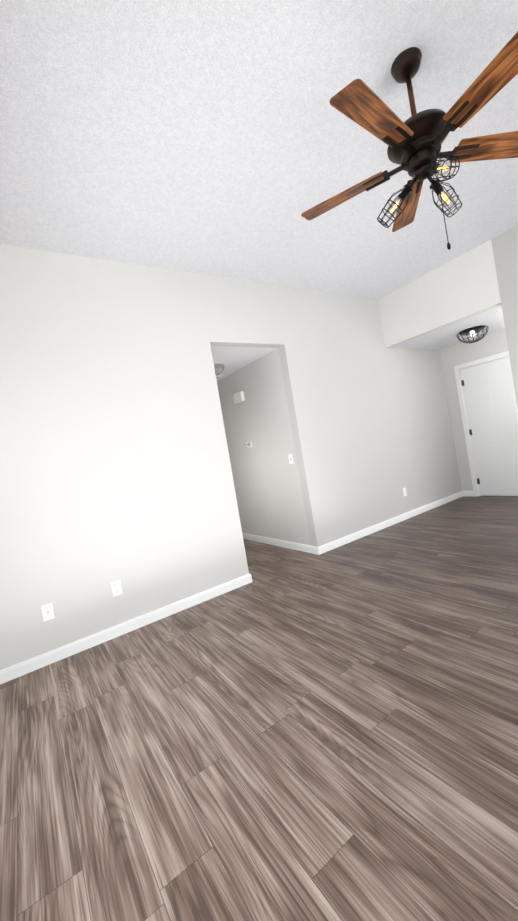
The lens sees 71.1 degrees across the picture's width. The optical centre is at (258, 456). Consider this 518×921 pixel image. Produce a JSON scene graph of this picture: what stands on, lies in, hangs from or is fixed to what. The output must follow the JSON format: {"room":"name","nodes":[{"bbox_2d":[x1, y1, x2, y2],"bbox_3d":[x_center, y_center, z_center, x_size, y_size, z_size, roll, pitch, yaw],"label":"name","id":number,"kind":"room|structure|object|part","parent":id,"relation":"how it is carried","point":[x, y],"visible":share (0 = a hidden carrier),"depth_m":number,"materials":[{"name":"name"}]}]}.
{"room":"living room","nodes":[
{"label":"living room","id":0,"kind":"room"},
{"bbox_2d":[0,244,461,669],"bbox_3d":[0.295,-0.386,4.093,6.950,3.100,0.120,-10,1,-34],"label":"wall","id":1,"kind":"structure","parent":0,"point":[115,464],"depth_m":3.21,"materials":[{"name":"paint"}]},
{"bbox_2d":[41,603,54,621],"bbox_3d":[-1.544,1.142,2.651,0.072,0.116,0.016,-10,1,-34],"label":"outlet","id":2,"kind":"object","parent":1,"relation":"attached to","point":[47,612],"visible":1,"depth_m":2.65,"materials":[{"name":"white plastic"}]},
{"bbox_2d":[111,580,121,596],"bbox_3d":[-1.149,1.066,2.923,0.072,0.116,0.010,-10,1,-34],"label":"electrical outlet","id":3,"kind":"object","parent":1,"relation":"attached to","point":[116,588],"visible":1,"depth_m":2.92,"materials":[{"name":"white plastic"}]},
{"bbox_2d":[0,574,250,683],"bbox_3d":[-1.100,1.390,2.922,2.470,0.088,0.015,-10,1,-34],"label":"baseboard","id":4,"kind":"structure","parent":1,"relation":"attached to","point":[17,670],"depth_m":2.88,"materials":[{"name":"white wood"}]},
{"bbox_2d":[319,491,463,553],"bbox_3d":[2.005,0.842,5.024,3.230,0.088,0.015,-10,1,-34],"label":"baseboard","id":5,"kind":"structure","parent":1,"relation":"attached to","point":[349,538],"depth_m":4.79,"materials":[{"name":"white wood"}]},
{"bbox_2d":[402,487,406,495],"bbox_3d":[2.049,0.501,5.089,0.072,0.116,0.010,-10,1,-34],"label":"electrical outlet","id":6,"kind":"object","parent":1,"relation":"attached to","point":[404,492],"visible":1,"depth_m":5.08,"materials":[{"name":"white plastic"}]},
{"bbox_2d":[211,346,276,380],"bbox_3d":[-1.005,-1.139,6.673,2.820,0.100,5.480,-10,1,-34],"label":"ceiling","id":7,"kind":"structure","parent":0,"point":[232,359],"depth_m":4.28,"materials":[{"name":"white paint"}]},
{"bbox_2d":[214,364,224,375],"bbox_3d":[-0.573,-1.064,4.595,0.304,0.132,0.304,-10,1,-34],"label":"flush-mount light","id":8,"kind":"object","parent":7,"relation":"attached to","point":[219,369],"visible":0.38,"depth_m":4.51,"materials":[{"name":"silver metal"}]},
{"bbox_2d":[0,495,517,920],"bbox_3d":[1.334,1.078,3.004,7.300,0.100,14.200,-10,1,-34],"label":"floor","id":9,"kind":"structure","parent":0,"point":[286,734],"depth_m":1.57,"materials":[{"name":"brown wood"}]},
{"bbox_2d":[0,0,517,299],"bbox_3d":[0.915,-2.074,1.467,5.540,0.100,5.440,-10,1,-34],"label":"ceiling","id":10,"kind":"structure","parent":0,"point":[222,138],"depth_m":2.08,"materials":[{"name":"white paint"}]},
{"bbox_2d":[301,31,517,249],"bbox_3d":[0.811,-1.514,1.819,1.253,0.981,1.272,-10,1,-34],"label":"fan","id":11,"kind":"object","parent":10,"relation":"hanging from","point":[414,142],"visible":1,"depth_m":1.77,"materials":[{"name":"brown wood"}]},
{"bbox_3d":[0.474,-1.479,2.073,0.470,0.006,0.148,-9,13,32],"label":"fan blade","id":12,"kind":"part","parent":11,"relation":"part of","materials":[{"name":"brown wood"}]},
{"bbox_3d":[0.507,-1.478,1.580,0.470,0.006,0.148,-10,13,-40],"label":"fan blade","id":13,"kind":"part","parent":11,"relation":"part of","materials":[{"name":"brown wood"}]},
{"bbox_3d":[0.926,-1.557,2.255,0.148,0.006,0.470,-22,-2,14],"label":"fan blade","id":14,"kind":"part","parent":11,"relation":"part of","materials":[{"name":"brown wood"}]},
{"bbox_3d":[0.979,-1.555,1.458,0.148,0.006,0.470,3,-4,-21],"label":"fan blade","id":15,"kind":"part","parent":11,"relation":"part of","materials":[{"name":"brown wood"}]},
{"bbox_3d":[1.238,-1.604,1.876,0.470,0.006,0.148,-10,-11,-4],"label":"fan blade","id":16,"kind":"part","parent":11,"relation":"part of","materials":[{"name":"brown wood"}]},
{"bbox_2d":[217,348,310,544],"bbox_3d":[-0.844,0.112,6.660,2.933,2.420,5.480,-10,1,-34],"label":"wall","id":17,"kind":"structure","parent":0,"point":[268,490],"depth_m":4.73,"materials":[{"name":"paint"}]},
{"bbox_2d":[233,391,244,403],"bbox_3d":[-0.278,-0.811,5.006,0.052,0.130,0.200,-10,1,-34],"label":"door chime","id":18,"kind":"object","parent":17,"relation":"attached to","point":[238,397],"visible":1,"depth_m":4.96,"materials":[{"name":"white plastic"}]},
{"bbox_2d":[246,441,251,447],"bbox_3d":[-0.135,-0.160,4.990,0.024,0.084,0.110,-10,1,-34],"label":"thermostat","id":19,"kind":"object","parent":17,"relation":"attached to","point":[249,444],"visible":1,"depth_m":4.97,"materials":[{"name":"white plastic"}]},
{"bbox_2d":[242,533,319,554],"bbox_3d":[0.136,1.155,4.941,0.015,0.088,1.980,-10,1,-34],"label":"baseboard","id":20,"kind":"structure","parent":17,"relation":"attached to","point":[293,545],"depth_m":4.65,"materials":[{"name":"white wood"}]},
{"bbox_2d":[288,454,293,463],"bbox_3d":[0.373,0.034,4.297,0.017,0.116,0.072,-10,1,-34],"label":"light switch","id":21,"kind":"object","parent":17,"relation":"attached to","point":[290,457],"visible":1,"depth_m":4.29,"materials":[{"name":"white plastic"}]},
{"bbox_2d":[377,225,517,407],"bbox_3d":[3.431,-0.893,2.943,0.120,3.100,5.320,-10,1,-34],"label":"wall","id":22,"kind":"structure","parent":0,"point":[481,278],"depth_m":4.17,"materials":[{"name":"paint"}]},
{"bbox_2d":[392,305,504,349],"bbox_3d":[3.303,-1.824,4.269,1.410,0.100,3.120,-10,1,-34],"label":"ceiling","id":23,"kind":"structure","parent":0,"point":[446,336],"depth_m":4.89,"materials":[{"name":"white paint"}]},
{"bbox_2d":[456,325,487,342],"bbox_3d":[2.887,-1.624,4.890,0.377,0.176,0.377,-10,1,-34],"label":"light","id":24,"kind":"object","parent":23,"relation":"attached to","point":[471,331],"visible":1,"depth_m":4.84,"materials":[{"name":"black metal"}]},
{"bbox_2d":[439,328,507,490],"bbox_3d":[4.038,-0.674,4.645,0.120,2.420,3.120,-10,1,-34],"label":"wall","id":25,"kind":"structure","parent":0,"point":[489,344],"depth_m":5.77,"materials":[{"name":"paint"}]},
{"bbox_2d":[454,351,508,496],"bbox_3d":[3.565,-0.438,5.392,0.136,2.088,0.936,-10,1,-34],"label":"door frame","id":26,"kind":"structure","parent":25,"relation":"attached to","point":[457,368],"depth_m":5.70,"materials":[{"name":"white wood"}]},
{"bbox_2d":[460,357,517,495],"bbox_3d":[3.516,-0.398,5.361,0.125,2.002,0.797,-10,1,-34],"label":"entry door","id":27,"kind":"structure","parent":25,"relation":"in","point":[490,401],"depth_m":5.41,"materials":[{"name":"white wood"}]}
]}

